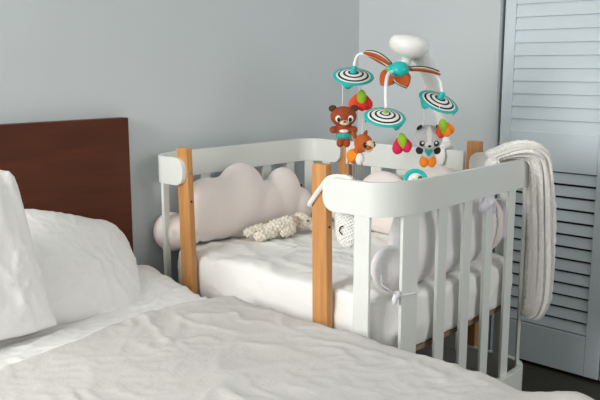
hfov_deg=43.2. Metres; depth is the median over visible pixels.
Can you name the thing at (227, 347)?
duvet
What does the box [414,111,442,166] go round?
toy
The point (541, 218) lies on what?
blanket
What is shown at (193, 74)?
wall
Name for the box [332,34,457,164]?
mobile
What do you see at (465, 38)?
wall
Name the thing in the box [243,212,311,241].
toy
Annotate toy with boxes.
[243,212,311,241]
[328,85,357,146]
[346,121,375,180]
[402,169,426,180]
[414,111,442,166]
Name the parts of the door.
louvre panel, louvre panel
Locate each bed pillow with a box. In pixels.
[0,170,56,340]
[24,209,141,324]
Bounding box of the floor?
[519,359,599,399]
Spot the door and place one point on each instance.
(551, 80)
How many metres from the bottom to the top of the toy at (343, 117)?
0.222 m
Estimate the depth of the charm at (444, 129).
2.57 m
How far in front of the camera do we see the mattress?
2.53 m
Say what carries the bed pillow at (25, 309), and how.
on the sheet
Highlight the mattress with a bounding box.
[177,222,512,347]
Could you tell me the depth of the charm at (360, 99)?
2.69 m
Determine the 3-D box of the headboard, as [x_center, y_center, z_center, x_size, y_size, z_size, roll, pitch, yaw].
[-0.453,0.481,1.491,2.108,1.106,1.734,9,14,42]
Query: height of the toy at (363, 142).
0.205 m
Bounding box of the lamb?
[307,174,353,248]
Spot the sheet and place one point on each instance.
(159, 291)
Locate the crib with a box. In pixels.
[158,133,528,390]
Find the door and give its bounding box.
[490,0,599,379]
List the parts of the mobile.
hanging arm, hanging arm, arm, hanging arm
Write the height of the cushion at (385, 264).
0.290 m
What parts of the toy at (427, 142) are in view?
arm, arm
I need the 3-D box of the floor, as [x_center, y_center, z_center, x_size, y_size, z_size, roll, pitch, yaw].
[0.166,1.819,-2.667,9.300,0.080,10.600,9,14,42]
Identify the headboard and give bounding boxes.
[0,117,132,251]
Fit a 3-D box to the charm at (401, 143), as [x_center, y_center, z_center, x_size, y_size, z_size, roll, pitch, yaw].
[0.335,-0.202,2.471,0.068,0.108,0.052,0,10,0]
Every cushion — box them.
[153,162,311,250]
[332,167,502,248]
[371,196,505,304]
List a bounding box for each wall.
[0,0,358,283]
[357,0,505,349]
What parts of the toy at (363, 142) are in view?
leg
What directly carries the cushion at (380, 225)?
on the mattress
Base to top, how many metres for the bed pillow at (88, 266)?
0.416 m
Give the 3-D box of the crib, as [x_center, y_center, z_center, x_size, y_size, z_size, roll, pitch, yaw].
[0.148,0.297,2.810,1.121,1.008,0.933,9,14,42]
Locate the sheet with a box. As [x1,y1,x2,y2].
[0,265,208,368]
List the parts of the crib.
post, rail, post, post, rail, rail, post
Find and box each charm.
[348,85,372,110]
[392,126,411,153]
[436,105,454,137]
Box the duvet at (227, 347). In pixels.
[0,296,593,399]
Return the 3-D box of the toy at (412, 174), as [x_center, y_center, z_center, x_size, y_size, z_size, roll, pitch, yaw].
[0.341,-0.053,2.235,0.079,0.078,0.030,-1,10,-5]
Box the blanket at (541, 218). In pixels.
[484,140,556,320]

